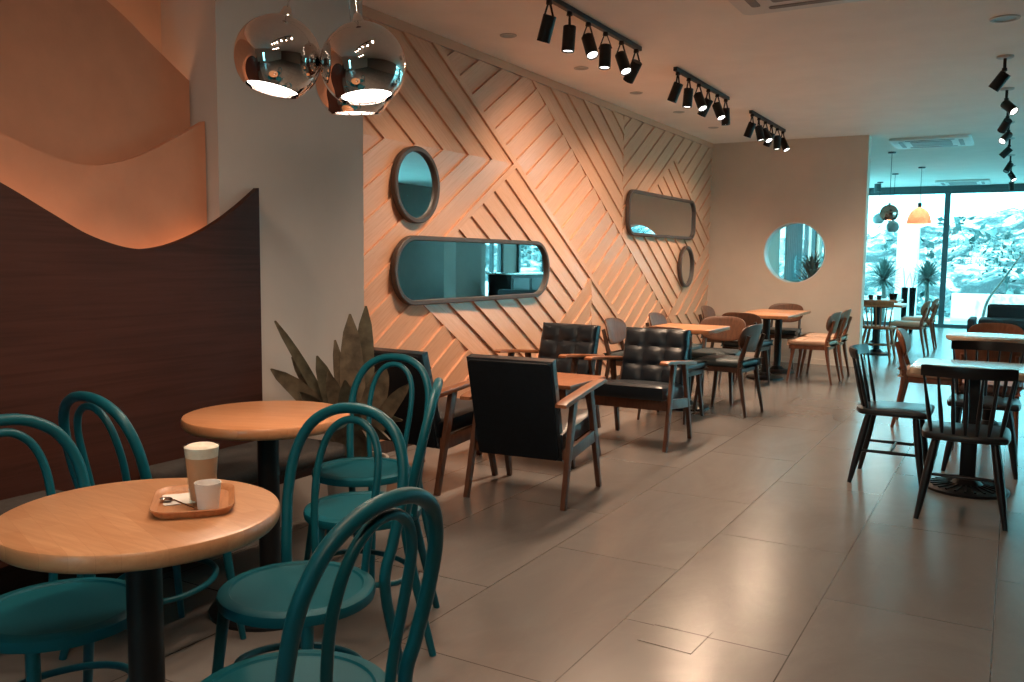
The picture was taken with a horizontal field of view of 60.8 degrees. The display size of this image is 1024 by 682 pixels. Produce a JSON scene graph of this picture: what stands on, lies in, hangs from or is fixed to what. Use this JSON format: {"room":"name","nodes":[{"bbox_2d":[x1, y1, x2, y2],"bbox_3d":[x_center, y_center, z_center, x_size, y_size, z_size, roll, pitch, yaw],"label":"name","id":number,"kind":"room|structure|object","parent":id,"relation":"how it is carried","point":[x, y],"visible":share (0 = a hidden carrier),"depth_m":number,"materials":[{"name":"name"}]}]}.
{"room":"cafe","nodes":[
{"label":"cafe","id":0,"kind":"room"},
{"bbox_2d":[107,0,161,53],"bbox_3d":[-3.129,-0.323,1.755,0.300,2.930,5.555,4,6,30],"label":"wall","id":1,"kind":"structure","parent":0,"point":[145,15],"depth_m":3.92,"materials":[{"name":"paint"}]},
{"bbox_2d":[161,0,363,526],"bbox_3d":[-1.449,-0.570,4.556,0.905,2.930,0.995,4,6,30],"label":"wall pillar","id":2,"kind":"structure","parent":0,"point":[304,160],"depth_m":4.26,"materials":[{"name":"paint"}]},
{"bbox_2d":[0,324,1023,681],"bbox_3d":[4.551,0.733,7.628,8.400,0.120,23.200,4,6,30],"label":"floor","id":3,"kind":"structure","parent":0,"point":[752,532],"depth_m":3.87,"materials":[{"name":"tile"}]},
{"bbox_2d":[0,413,128,681],"bbox_3d":[-1.163,0.665,2.220,0.506,0.921,0.452,4,6,33],"label":"bentwood chair","id":4,"kind":"object","parent":3,"relation":"on","point":[55,614],"visible":0.71,"depth_m":2.22,"materials":[{"name":"teal paint"}]},
{"bbox_2d":[0,0,189,165],"bbox_3d":[-2.775,-0.250,1.722,0.035,2.699,5.242,4,6,30],"label":"wall panel","id":5,"kind":"object","parent":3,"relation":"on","point":[80,84],"visible":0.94,"depth_m":3.47,"materials":[{"name":"paint"}]},
{"bbox_2d":[0,121,206,248],"bbox_3d":[-2.699,0.017,1.704,0.035,2.171,5.245,4,6,30],"label":"wall panel","id":6,"kind":"object","parent":3,"relation":"on","point":[154,197],"visible":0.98,"depth_m":3.57,"materials":[{"name":"paint"}]},
{"bbox_2d":[0,182,262,594],"bbox_3d":[-2.550,0.201,1.752,0.035,1.900,5.449,4,6,30],"label":"wall panel","id":7,"kind":"object","parent":3,"relation":"on","point":[164,333],"visible":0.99,"depth_m":3.44,"materials":[{"name":"brown wood"}]},
{"bbox_2d":[0,456,346,567],"bbox_3d":[-2.330,0.752,1.738,0.420,0.040,5.560,4,6,30],"label":"bench","id":8,"kind":"object","parent":7,"relation":"attached to","point":[304,472],"visible":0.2,"depth_m":3.77,"materials":[{"name":"brown wood"}]},
{"bbox_2d":[0,490,64,515],"bbox_3d":[-1.893,0.638,2.460,0.430,0.060,1.540,4,6,30],"label":"bench cushion","id":9,"kind":"object","parent":8,"relation":"on","point":[8,504],"visible":0.11,"depth_m":3.04,"materials":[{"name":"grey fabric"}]},
{"bbox_2d":[149,438,345,483],"bbox_3d":[-1.134,0.522,3.772,0.430,0.060,0.840,4,6,30],"label":"bench cushion","id":10,"kind":"object","parent":8,"relation":"on","point":[239,463],"visible":0.34,"depth_m":3.68,"materials":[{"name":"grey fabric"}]},
{"bbox_2d":[0,478,279,681],"bbox_3d":[-0.859,0.765,2.053,0.616,0.753,0.616,4,6,30],"label":"round table","id":11,"kind":"object","parent":3,"relation":"on","point":[108,528],"visible":0.95,"depth_m":1.93,"materials":[{"name":"brown wood"}]},
{"bbox_2d":[149,483,234,519],"bbox_3d":[-0.750,0.377,2.061,0.184,0.019,0.242,-1,6,-18],"label":"serving tray","id":12,"kind":"object","parent":11,"relation":"on","point":[227,493],"visible":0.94,"depth_m":2.01,"materials":[{"name":"brown wood"}]},
{"bbox_2d":[162,493,194,505],"bbox_3d":[-0.793,0.376,2.077,0.070,0.002,0.095,-2,6,-23],"label":"paper napkin","id":13,"kind":"object","parent":12,"relation":"on","point":[182,497],"visible":0.71,"depth_m":2.08,"materials":[{"name":"white paper"}]},
{"bbox_2d":[184,442,218,500],"bbox_3d":[-0.724,0.311,2.038,0.081,0.141,0.081,4,6,30],"label":"glass","id":14,"kind":"object","parent":12,"relation":"on","point":[201,458],"visible":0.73,"depth_m":2.01,"materials":[{"name":"white"}]},
{"bbox_2d":[194,479,221,509],"bbox_3d":[-0.689,0.353,1.980,0.060,0.068,0.060,4,6,30],"label":"espresso cup","id":15,"kind":"object","parent":12,"relation":"on","point":[207,491],"visible":0.9,"depth_m":1.96,"materials":[{"name":"white ceramic"}]},
{"bbox_2d":[58,391,246,659],"bbox_3d":[-1.206,0.597,2.938,0.452,0.921,0.506,4,6,32],"label":"bentwood chair","id":16,"kind":"object","parent":3,"relation":"on","point":[98,404],"visible":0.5,"depth_m":2.75,"materials":[{"name":"teal paint"}]},
{"bbox_2d":[181,401,349,631],"bbox_3d":[-0.921,0.646,3.312,0.610,0.753,0.610,1,5,7],"label":"round table","id":17,"kind":"object","parent":3,"relation":"on","point":[266,423],"visible":0.61,"depth_m":3.25,"materials":[{"name":"brown wood"}]},
{"bbox_2d":[212,402,408,675],"bbox_3d":[-0.552,0.657,2.373,0.452,0.921,0.506,3,6,26],"label":"bentwood chair","id":18,"kind":"object","parent":3,"relation":"on","point":[260,597],"visible":0.77,"depth_m":2.41,"materials":[{"name":"teal paint"}]},
{"bbox_2d":[201,487,443,681],"bbox_3d":[-0.423,0.718,1.741,0.506,0.921,0.452,4,6,31],"label":"bentwood chair","id":19,"kind":"object","parent":3,"relation":"on","point":[290,664],"visible":1,"depth_m":1.69,"materials":[{"name":"teal paint"}]},
{"bbox_2d":[270,306,408,495],"bbox_3d":[-0.767,0.388,4.214,0.532,1.101,0.630,4,6,30],"label":"potted plant","id":20,"kind":"object","parent":3,"relation":"on","point":[357,346],"visible":0.44,"depth_m":4.23,"materials":[{"name":"green plant"}]},
{"bbox_2d":[304,353,431,581],"bbox_3d":[-0.607,0.532,3.697,0.452,0.921,0.506,3,6,25],"label":"bentwood chair","id":21,"kind":"object","parent":3,"relation":"on","point":[352,472],"visible":0.61,"depth_m":3.78,"materials":[{"name":"teal paint"}]},
{"bbox_2d":[303,377,442,656],"bbox_3d":[-0.491,0.590,3.097,0.506,0.921,0.452,0,5,-3],"label":"bentwood chair","id":22,"kind":"object","parent":3,"relation":"on","point":[333,508],"visible":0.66,"depth_m":2.99,"materials":[{"name":"teal paint"}]},
{"bbox_2d":[374,347,497,495],"bbox_3d":[-0.518,0.433,5.286,0.634,0.822,0.718,4,6,34],"label":"armchair","id":23,"kind":"object","parent":3,"relation":"on","point":[452,414],"visible":0.42,"depth_m":4.99,"materials":[{"name":"black leather"}]},
{"bbox_2d":[374,347,439,448],"bbox_3d":[-0.648,0.325,5.080,0.506,0.570,0.234,4,6,34],"label":"cushion","id":24,"kind":"object","parent":23,"relation":"on","point":[397,378],"depth_m":4.97,"materials":[{"name":"black leather"}]},
{"bbox_2d":[436,397,473,437],"bbox_3d":[-0.490,0.449,5.329,0.531,0.150,0.538,4,6,34],"label":"seat cushion","id":25,"kind":"object","parent":23,"relation":"on","point":[463,412],"depth_m":5.16,"materials":[{"name":"black leather"}]},
{"bbox_2d":[460,354,606,510],"bbox_3d":[0.122,0.467,4.988,0.634,0.822,0.718,3,6,25],"label":"armchair","id":26,"kind":"object","parent":3,"relation":"on","point":[519,411],"visible":1,"depth_m":4.72,"materials":[{"name":"black leather"}]},
{"bbox_2d":[466,354,562,460],"bbox_3d":[0.025,0.361,4.764,0.506,0.570,0.234,3,6,25],"label":"cushion","id":27,"kind":"object","parent":26,"relation":"on","point":[516,401],"depth_m":4.71,"materials":[{"name":"black leather"}]},
{"bbox_2d":[475,408,589,449],"bbox_3d":[0.143,0.483,5.036,0.531,0.150,0.538,3,6,25],"label":"seat cushion","id":28,"kind":"object","parent":26,"relation":"on","point":[488,439],"depth_m":4.81,"materials":[{"name":"black leather"}]},
{"bbox_2d":[476,372,605,467],"bbox_3d":[0.184,0.513,5.963,0.748,0.546,0.560,4,6,30],"label":"coffee table","id":29,"kind":"object","parent":3,"relation":"on","point":[568,383],"visible":0.26,"depth_m":5.76,"materials":[{"name":"brown wood"}]},
{"bbox_2d":[494,322,604,427],"bbox_3d":[0.313,0.290,6.887,0.634,0.822,0.718,4,6,32],"label":"armchair","id":30,"kind":"object","parent":3,"relation":"on","point":[569,344],"visible":0.38,"depth_m":7.01,"materials":[{"name":"black leather"}]},
{"bbox_2d":[538,322,600,374],"bbox_3d":[0.439,0.147,7.074,0.506,0.570,0.234,4,6,32],"label":"cushion","id":31,"kind":"object","parent":30,"relation":"on","point":[557,339],"depth_m":7.03,"materials":[{"name":"black leather"}]},
{"bbox_2d":[602,318,626,379],"bbox_3d":[1.127,0.195,8.089,0.522,0.800,0.490,4,6,30],"label":"dining chair","id":32,"kind":"object","parent":3,"relation":"on","point":[615,327],"visible":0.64,"depth_m":8.14,"materials":[{"name":"brown wood"}]},
{"bbox_2d":[584,327,696,452],"bbox_3d":[0.969,0.334,6.489,0.634,0.822,0.718,4,6,29],"label":"armchair","id":33,"kind":"object","parent":3,"relation":"on","point":[654,370],"visible":0.98,"depth_m":6.55,"materials":[{"name":"black leather"}]},
{"bbox_2d":[594,379,683,400],"bbox_3d":[0.945,0.358,6.447,0.531,0.150,0.538,4,6,29],"label":"seat cushion","id":34,"kind":"object","parent":33,"relation":"on","point":[614,389],"depth_m":6.25,"materials":[{"name":"black leather"}]},
{"bbox_2d":[620,327,690,400],"bbox_3d":[1.084,0.191,6.681,0.506,0.570,0.234,4,6,29],"label":"cushion","id":35,"kind":"object","parent":33,"relation":"on","point":[644,348],"depth_m":6.65,"materials":[{"name":"black leather"}]},
{"bbox_2d":[637,326,707,424],"bbox_3d":[1.359,0.260,7.421,0.490,0.800,0.522,4,6,30],"label":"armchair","id":36,"kind":"object","parent":3,"relation":"on","point":[698,369],"visible":0.16,"depth_m":7.41,"materials":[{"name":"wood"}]},
{"bbox_2d":[645,312,702,349],"bbox_3d":[1.668,0.116,8.986,0.522,0.800,0.490,4,6,30],"label":"dining chair","id":37,"kind":"object","parent":3,"relation":"on","point":[655,318],"visible":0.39,"depth_m":9.08,"materials":[{"name":"beige fabric"}]},
{"bbox_2d":[637,619,712,653],"bbox_3d":[0.585,1.056,3.126,0.200,0.002,0.215,4,6,33],"label":"floor hatch","id":38,"kind":"object","parent":3,"relation":"on","point":[665,633],"visible":1,"depth_m":3.12,"materials":[{"name":"tile"}]},
{"bbox_2d":[644,323,729,410],"bbox_3d":[1.595,0.238,7.973,0.600,0.740,0.660,4,6,30],"label":"square table","id":39,"kind":"object","parent":3,"relation":"on","point":[695,329],"visible":0.41,"depth_m":7.90,"materials":[{"name":"brown wood"}]},
{"bbox_2d":[690,316,745,404],"bbox_3d":[1.982,0.172,8.422,0.490,0.800,0.522,3,6,27],"label":"dining chair","id":40,"kind":"object","parent":3,"relation":"on","point":[736,324],"visible":0.56,"depth_m":8.53,"materials":[{"name":"brown wood"}]},
{"bbox_2d":[698,306,745,375],"bbox_3d":[2.526,-0.015,10.470,0.522,0.800,0.490,4,6,30],"label":"dining chair","id":41,"kind":"object","parent":3,"relation":"on","point":[707,311],"visible":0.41,"depth_m":10.54,"materials":[{"name":"brown wood"}]},
{"bbox_2d":[692,324,765,417],"bbox_3d":[1.937,0.233,7.771,0.522,0.800,0.490,5,7,37],"label":"dining chair","id":42,"kind":"object","parent":3,"relation":"on","point":[749,336],"visible":0.92,"depth_m":7.63,"materials":[{"name":"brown wood"}]},
{"bbox_2d":[718,312,773,387],"bbox_3d":[2.543,0.075,9.512,0.490,0.800,0.522,4,6,33],"label":"dining chair","id":43,"kind":"object","parent":3,"relation":"on","point":[749,318],"visible":0.5,"depth_m":9.39,"materials":[{"name":"brown wood"}]},
{"bbox_2d":[744,312,799,379],"bbox_3d":[2.918,0.057,10.042,0.620,0.740,0.640,4,6,30],"label":"square table","id":44,"kind":"object","parent":3,"relation":"on","point":[766,316],"visible":0.63,"depth_m":9.99,"materials":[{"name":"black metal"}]},
{"bbox_2d":[747,309,810,373],"bbox_3d":[3.240,0.004,10.639,0.620,0.740,0.660,4,6,30],"label":"square table","id":45,"kind":"object","parent":3,"relation":"on","point":[776,368],"visible":0.62,"depth_m":10.60,"materials":[{"name":"black metal"}]},
{"bbox_2d":[759,303,802,368],"bbox_3d":[3.455,-0.074,11.187,0.490,0.800,0.522,4,6,30],"label":"dining chair","id":46,"kind":"object","parent":3,"relation":"on","point":[787,333],"visible":0.51,"depth_m":11.24,"materials":[{"name":"brown wood"}]},
{"bbox_2d":[784,224,802,281],"bbox_3d":[5.275,-1.551,16.392,0.065,2.789,1.400,4,6,30],"label":"column","id":47,"kind":"structure","parent":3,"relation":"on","point":[794,232],"depth_m":16.30,"materials":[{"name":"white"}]},
{"bbox_2d":[793,251,821,281],"bbox_3d":[4.721,-0.673,13.762,1.101,1.530,1.140,4,6,30],"label":"potted palm","id":48,"kind":"object","parent":3,"relation":"on","point":[811,266],"visible":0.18,"depth_m":13.66,"materials":[{"name":"green plant"}]},
{"bbox_2d":[786,311,842,385],"bbox_3d":[3.390,0.060,9.767,0.522,0.800,0.490,4,6,33],"label":"dining chair","id":49,"kind":"object","parent":3,"relation":"on","point":[833,325],"visible":1,"depth_m":9.65,"materials":[{"name":"beige wood"}]},
{"bbox_2d":[799,309,851,378],"bbox_3d":[3.721,0.009,10.338,0.522,0.800,0.490,4,6,30],"label":"dining chair","id":50,"kind":"object","parent":3,"relation":"on","point":[845,316],"visible":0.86,"depth_m":10.28,"materials":[{"name":"brown wood"}]},
{"bbox_2d":[862,300,895,360],"bbox_3d":[5.082,-0.156,12.128,0.441,0.822,0.491,4,6,33],"label":"spindle chair","id":51,"kind":"object","parent":3,"relation":"on","point":[888,328],"visible":0.87,"depth_m":11.97,"materials":[{"name":"orange wood"}]},
{"bbox_2d":[864,303,907,354],"bbox_3d":[5.362,-0.180,12.813,0.720,0.740,0.740,4,6,30],"label":"square table","id":52,"kind":"object","parent":3,"relation":"on","point":[875,351],"visible":0.66,"depth_m":12.76,"materials":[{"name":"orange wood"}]},
{"bbox_2d":[847,344,934,485],"bbox_3d":[2.326,0.451,5.391,0.491,0.822,0.441,4,6,30],"label":"spindle chair","id":53,"kind":"object","parent":3,"relation":"on","point":[870,408],"visible":0.94,"depth_m":5.32,"materials":[{"name":"black wood"}]},
{"bbox_2d":[901,268,909,316],"bbox_3d":[7.498,-0.775,16.681,0.140,1.241,0.132,4,6,30],"label":"planter","id":54,"kind":"object","parent":3,"relation":"on","point":[904,290],"visible":0.77,"depth_m":16.64,"materials":[{"name":"black ceramic"}]},
{"bbox_2d":[890,300,931,356],"bbox_3d":[5.837,-0.202,12.802,0.522,0.800,0.490,4,6,33],"label":"dining chair","id":55,"kind":"object","parent":3,"relation":"on","point":[921,325],"visible":0.94,"depth_m":12.64,"materials":[{"name":"brown wood"}]},
{"bbox_2d":[908,268,915,332],"bbox_3d":[7.612,-0.767,16.615,0.140,1.241,0.133,4,6,30],"label":"planter","id":56,"kind":"object","parent":3,"relation":"on","point":[912,290],"visible":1,"depth_m":16.58,"materials":[{"name":"black ceramic"}]},
{"bbox_2d":[901,298,939,349],"bbox_3d":[6.448,-0.290,13.798,0.522,0.800,0.490,4,6,30],"label":"dining chair","id":57,"kind":"object","parent":3,"relation":"on","point":[935,305],"visible":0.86,"depth_m":13.57,"materials":[{"name":"brown wood"}]},
{"bbox_2d":[890,328,960,426],"bbox_3d":[3.414,0.306,7.158,0.522,0.800,0.490,4,6,29],"label":"dining chair","id":58,"kind":"object","parent":3,"relation":"on","point":[903,345],"visible":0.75,"depth_m":7.07,"materials":[{"name":"brown wood"}]},
{"bbox_2d":[913,364,1018,530],"bbox_3d":[2.397,0.525,4.617,0.441,0.822,0.491,4,6,29],"label":"spindle chair","id":59,"kind":"object","parent":3,"relation":"on","point":[995,436],"visible":1,"depth_m":4.45,"materials":[{"name":"black wood"}]},
{"bbox_2d":[909,358,1023,499],"bbox_3d":[2.710,0.515,5.163,0.640,0.740,0.640,4,6,30],"label":"square table","id":60,"kind":"object","parent":3,"relation":"on","point":[970,489],"visible":0.5,"depth_m":5.13,"materials":[{"name":"brown wood"}]},
{"bbox_2d":[941,340,1023,478],"bbox_3d":[3.084,0.429,5.708,0.441,0.822,0.491,4,6,30],"label":"spindle chair","id":61,"kind":"object","parent":3,"relation":"on","point":[1016,405],"visible":0.62,"depth_m":5.72,"materials":[{"name":"black wood"}]},
{"bbox_2d":[946,332,1023,426],"bbox_3d":[3.912,0.333,7.152,0.680,0.753,0.680,4,6,30],"label":"square table","id":62,"kind":"object","parent":3,"relation":"on","point":[967,336],"visible":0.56,"depth_m":7.09,"materials":[{"name":"brown wood"}]},
{"bbox_2d":[952,341,1023,456],"bbox_3d":[3.468,0.382,6.363,0.490,0.800,0.522,4,6,30],"label":"dining chair","id":63,"kind":"object","parent":3,"relation":"on","point":[959,353],"visible":0.27,"depth_m":6.15,"materials":[{"name":"brown wood"}]},
{"bbox_2d":[967,304,1023,331],"bbox_3d":[7.828,-0.123,12.551,2.260,0.735,0.900,4,6,30],"label":"sofa","id":64,"kind":"object","parent":3,"relation":"on","point":[1013,314],"visible":0.38,"depth_m":13.01,"materials":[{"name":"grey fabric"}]},
{"bbox_2d":[978,317,1023,328],"bbox_3d":[7.356,-0.252,12.720,0.980,0.130,0.700,4,6,30],"label":"seat cushion","id":65,"kind":"object","parent":64,"relation":"on","point":[1018,321],"depth_m":12.60,"materials":[{"name":"grey fabric"}]},
{"bbox_2d":[968,323,1023,334],"bbox_3d":[4.313,0.252,7.823,0.490,0.800,0.522,4,6,30],"label":"dining chair","id":66,"kind":"object","parent":3,"relation":"on","point":[1003,328],"visible":0.11,"depth_m":7.99,"materials":[{"name":"brown wood"}]},
{"bbox_2d":[362,17,711,440],"bbox_3d":[0.685,-0.940,8.574,0.052,2.775,8.110,4,6,30],"label":"wall","id":67,"kind":"structure","parent":0,"point":[515,157],"depth_m":7.51,"materials":[{"name":"brown wood"}]},
{"bbox_2d":[390,146,439,222],"bbox_3d":[-0.668,-1.089,6.094,0.042,0.530,0.530,4,6,30],"label":"wall mirror","id":68,"kind":"object","parent":67,"relation":"attached to","point":[415,181],"visible":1,"depth_m":6.08,"materials":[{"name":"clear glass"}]},
{"bbox_2d":[390,235,549,304],"bbox_3d":[-0.242,-0.563,6.896,0.042,0.490,2.270,4,6,30],"label":"wall mirror","id":69,"kind":"object","parent":67,"relation":"attached to","point":[424,270],"visible":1,"depth_m":6.70,"materials":[{"name":"clear glass"}]},
{"bbox_2d":[372,375,619,452],"bbox_3d":[0.662,0.485,8.714,0.076,0.090,8.110,4,6,30],"label":"baseboard","id":70,"kind":"structure","parent":67,"relation":"attached to","point":[386,446],"depth_m":6.02,"materials":[{"name":"brown wood"}]},
{"bbox_2d":[362,5,713,148],"bbox_3d":[0.694,-2.354,8.444,0.082,0.065,8.110,4,6,30],"label":"trim","id":71,"kind":"structure","parent":67,"relation":"attached to","point":[367,12],"depth_m":7.09,"materials":[{"name":"brown wood"}]},
{"bbox_2d":[626,189,695,239],"bbox_3d":[1.808,-1.478,10.374,0.042,0.500,2.260,4,6,30],"label":"wall mirror","id":72,"kind":"object","parent":67,"relation":"attached to","point":[648,214],"visible":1,"depth_m":10.24,"materials":[{"name":"clear glass"}]},
{"bbox_2d":[678,246,693,286],"bbox_3d":[2.231,-0.951,11.172,0.042,0.530,0.530,4,6,30],"label":"wall mirror","id":73,"kind":"object","parent":67,"relation":"attached to","point":[686,257],"visible":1,"depth_m":11.17,"materials":[{"name":"clear glass"}]},
{"bbox_2d":[362,0,1023,187],"bbox_3d":[4.707,-2.338,7.556,8.400,0.150,23.700,4,6,30],"label":"ceiling","id":74,"kind":"structure","parent":0,"point":[883,70],"depth_m":7.03,"materials":[{"name":"paint"}]},
{"bbox_2d":[233,0,320,98],"bbox_3d":[-0.779,-1.333,2.884,0.284,1.025,0.284,2,6,15],"label":"globe pendant","id":75,"kind":"object","parent":74,"relation":"hanging from","point":[275,54],"visible":0.99,"depth_m":2.82,"materials":[{"name":"silver mirror"}]},
{"bbox_2d":[247,80,296,94],"bbox_3d":[-0.800,-0.854,2.920,0.170,0.039,0.168,4,6,30],"label":"diffuser","id":76,"kind":"object","parent":75,"relation":"attached to","point":[268,87],"depth_m":2.93,"materials":[{"name":"beige"}]},
{"bbox_2d":[315,0,388,114],"bbox_3d":[-0.575,-1.348,3.162,0.284,1.042,0.284,-3,6,-32],"label":"globe pendant","id":77,"kind":"object","parent":74,"relation":"hanging from","point":[328,101],"visible":0.23,"depth_m":3.13,"materials":[{"name":"silver mirror"}]},
{"bbox_2d":[320,0,405,105],"bbox_3d":[-0.500,-1.320,2.885,0.296,1.044,0.284,4,6,30],"label":"globe pendant","id":78,"kind":"object","parent":74,"relation":"hanging from","point":[362,63],"visible":1,"depth_m":2.82,"materials":[{"name":"silver mirror"}]},
{"bbox_2d":[341,89,391,101],"bbox_3d":[-0.487,-0.828,2.920,0.169,0.033,0.170,4,6,30],"label":"diffuser","id":79,"kind":"object","parent":78,"relation":"attached to","point":[349,95],"depth_m":2.93,"materials":[{"name":"beige"}]},
{"bbox_2d":[537,0,641,83],"bbox_3d":[0.568,-2.006,5.904,0.204,0.283,1.546,4,6,30],"label":"track light","id":80,"kind":"object","parent":74,"relation":"attached to","point":[628,70],"visible":1,"depth_m":5.75,"materials":[{"name":"black metal"}]},
{"bbox_2d":[667,67,729,125],"bbox_3d":[1.723,-2.180,7.871,0.195,0.283,1.520,4,6,30],"label":"track light","id":81,"kind":"object","parent":74,"relation":"attached to","point":[703,105],"visible":1,"depth_m":7.71,"materials":[{"name":"black metal"}]},
{"bbox_2d":[743,110,789,151],"bbox_3d":[2.913,-2.361,9.918,0.190,0.283,1.550,4,6,30],"label":"track light","id":82,"kind":"object","parent":74,"relation":"attached to","point":[762,133],"visible":1,"depth_m":9.75,"materials":[{"name":"black metal"}]},
{"bbox_2d":[728,0,865,14],"bbox_3d":[1.661,-2.025,4.931,0.950,0.039,0.950,4,6,30],"label":"air conditioner","id":83,"kind":"object","parent":74,"relation":"attached to","point":[746,7],"visible":1,"depth_m":5.31,"materials":[{"name":"white plastic"}]},
{"bbox_2d":[879,152,898,219],"bbox_3d":[5.489,-2.246,12.661,0.260,0.975,0.260,4,6,30],"label":"globe pendant","id":84,"kind":"object","parent":74,"relation":"hanging from","point":[887,212],"visible":1,"depth_m":12.61,"materials":[{"name":"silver metal"}]},
{"bbox_2d":[906,167,931,223],"bbox_3d":[6.832,-2.433,14.602,0.389,0.940,0.389,4,6,30],"label":"pendant","id":85,"kind":"object","parent":74,"relation":"hanging from","point":[919,215],"visible":1,"depth_m":14.52,"materials":[{"name":"orange glass"}]},
{"bbox_2d":[889,134,973,148],"bbox_3d":[5.494,-2.599,11.422,0.950,0.039,0.950,4,6,30],"label":"air conditioner","id":86,"kind":"object","parent":74,"relation":"attached to","point":[965,139],"visible":1,"depth_m":11.26,"materials":[{"name":"white plastic"}]},
{"bbox_2d":[910,140,952,146],"bbox_3d":[5.494,-2.582,11.424,0.480,0.005,0.480,4,6,30],"label":"grille","id":87,"kind":"object","parent":86,"relation":"attached to","point":[939,142],"depth_m":11.38,"materials":[{"name":"grey plastic"}]},
{"bbox_2d":[934,179,990,185],"bbox_3d":[8.832,-3.100,17.094,0.950,0.039,0.950,4,6,30],"label":"air conditioner","id":88,"kind":"object","parent":74,"relation":"attached to","point":[969,181],"visible":1,"depth_m":16.88,"materials":[{"name":"white plastic"}]},
{"bbox_2d":[989,54,1013,91],"bbox_3d":[3.776,-2.061,6.740,0.164,0.266,0.120,4,6,30],"label":"light","id":89,"kind":"object","parent":74,"relation":"attached to","point":[1002,77],"visible":1,"depth_m":6.72,"materials":[{"name":"black metal"}]},
{"bbox_2d":[989,14,1020,22],"bbox_3d":[3.205,-2.095,5.677,0.180,0.008,0.180,4,6,30],"label":"recessed light","id":90,"kind":"object","parent":74,"relation":"in","point":[1009,17],"visible":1,"depth_m":5.68,"materials":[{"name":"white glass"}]},
{"bbox_2d":[1000,87,1018,115],"bbox_3d":[4.508,-2.171,7.927,0.119,0.255,0.176,0,5,-9],"label":"light","id":91,"kind":"object","parent":74,"relation":"attached to","point":[1007,105],"visible":0.99,"depth_m":7.91,"materials":[{"name":"black metal"}]},
{"bbox_2d":[706,135,871,365],"bbox_3d":[3.619,-1.191,11.681,2.070,2.930,0.220,4,6,30],"label":"wall","id":92,"kind":"structure","parent":0,"point":[823,183],"depth_m":11.48,"materials":[{"name":"beige paint"}]},
{"bbox_2d":[763,222,825,282],"bbox_3d":[3.768,-1.171,11.591,0.800,0.800,0.219,4,6,30],"label":"window","id":93,"kind":"structure","parent":92,"relation":"in","point":[769,239],"depth_m":11.68,"materials":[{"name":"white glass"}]},
{"bbox_2d":[745,354,856,366],"bbox_3d":[3.583,0.244,11.693,1.995,0.070,0.015,4,6,30],"label":"baseboard","id":94,"kind":"structure","parent":92,"relation":"attached to","point":[783,359],"depth_m":11.47,"materials":[{"name":"beige paint"}]},
{"bbox_2d":[768,226,821,275],"bbox_3d":[4.722,-1.577,15.892,0.240,2.930,8.210,4,6,30],"label":"wall","id":95,"kind":"structure","parent":0,"point":[774,248],"depth_m":15.83,"materials":[{"name":"beige paint"}]},
{"bbox_2d":[801,224,815,279],"bbox_3d":[5.697,-1.711,17.581,0.080,2.700,3.700,4,6,30],"label":"window","id":96,"kind":"structure","parent":95,"relation":"in","point":[806,229],"depth_m":18.44,"materials":[{"name":"clear glass"}]},
{"bbox_2d":[823,188,1023,327],"bbox_3d":[10.355,-1.619,17.422,7.920,2.840,0.100,4,6,30],"label":"window","id":97,"kind":"structure","parent":95,"relation":"in","point":[947,205],"depth_m":18.14,"materials":[{"name":"black metal"}]},
{"bbox_2d":[869,183,1023,191],"bbox_3d":[10.375,-3.078,17.293,7.920,0.090,0.120,4,6,30],"label":"trim","id":98,"kind":"structure","parent":95,"relation":"attached to","point":[991,186],"depth_m":18.00,"materials":[{"name":"metal"}]},
{"label":"outside","id":99,"kind":"structure","parent":0,"visible":0},
{"bbox_2d":[779,208,1023,315],"bbox_3d":[21.071,-3.194,30.399,58.000,4.180,26.000,4,6,30],"label":"trees","id":100,"kind":"object","parent":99,"point":[961,278],"visible":0.15,"depth_m":27.40,"materials":[{"name":"green plant"}]},
{"bbox_2d":[780,219,983,237],"bbox_3d":[22.662,-3.805,29.078,50.000,0.650,0.400,4,6,30],"label":"road","id":101,"kind":"structure","parent":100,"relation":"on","point":[872,229],"depth_m":33.66,"materials":[{"name":"grey asphalt"}]},
{"bbox_2d":[779,216,1023,316],"bbox_3d":[20.781,-3.184,29.355,34.862,4.438,23.874,4,6,30],"label":"vegetation","id":102,"kind":"object","parent":100,"relation":"on","point":[957,228],"visible":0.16,"depth_m":27.47,"materials":[{"name":"green plant"}]},
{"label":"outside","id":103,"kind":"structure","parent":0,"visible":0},
{"bbox_2d":[863,313,977,324],"bbox_3d":[20.048,-1.587,34.840,80.000,0.200,39.600,4,6,30],"label":"ground","id":104,"kind":"structure","parent":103,"point":[946,319],"depth_m":21.57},
{"bbox_2d":[865,257,902,320],"bbox_3d":[8.502,-1.193,19.992,1.097,1.578,1.126,4,6,30],"label":"yucca plant","id":105,"kind":"object","parent":104,"relation":"on","point":[884,270],"visible":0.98,"depth_m":19.88,"materials":[{"name":"green plant"}]},
{"bbox_2d":[893,194,921,319],"bbox_3d":[9.505,-2.043,20.969,0.450,3.100,0.450,4,6,30],"label":"column","id":106,"kind":"structure","parent":104,"relation":"on","point":[908,238],"depth_m":20.76,"materials":[{"name":"white paint"}]},
{"bbox_2d":[909,257,940,302],"bbox_3d":[9.280,-1.125,19.551,0.909,1.540,0.953,4,6,30],"label":"yucca plant","id":107,"kind":"object","parent":104,"relation":"on","point":[928,271],"visible":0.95,"depth_m":19.45,"materials":[{"name":"green plant"}]},
{"bbox_2d":[926,215,1023,316],"bbox_3d":[11.110,-1.544,19.372,3.577,2.449,1.678,4,6,30],"label":"leaning tree","id":108,"kind":"object","parent":104,"relation":"on","point":[982,236],"visible":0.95,"depth_m":19.33,"materials":[{"name":"green plant"}]},
{"bbox_2d":[950,293,1023,322],"bbox_3d":[17.145,-0.355,17.107,15.300,0.720,0.300,4,6,30],"label":"wall","id":109,"kind":"structure","parent":104,"relation":"on","point":[964,306],"depth_m":20.53,"materials":[{"name":"white paint"}]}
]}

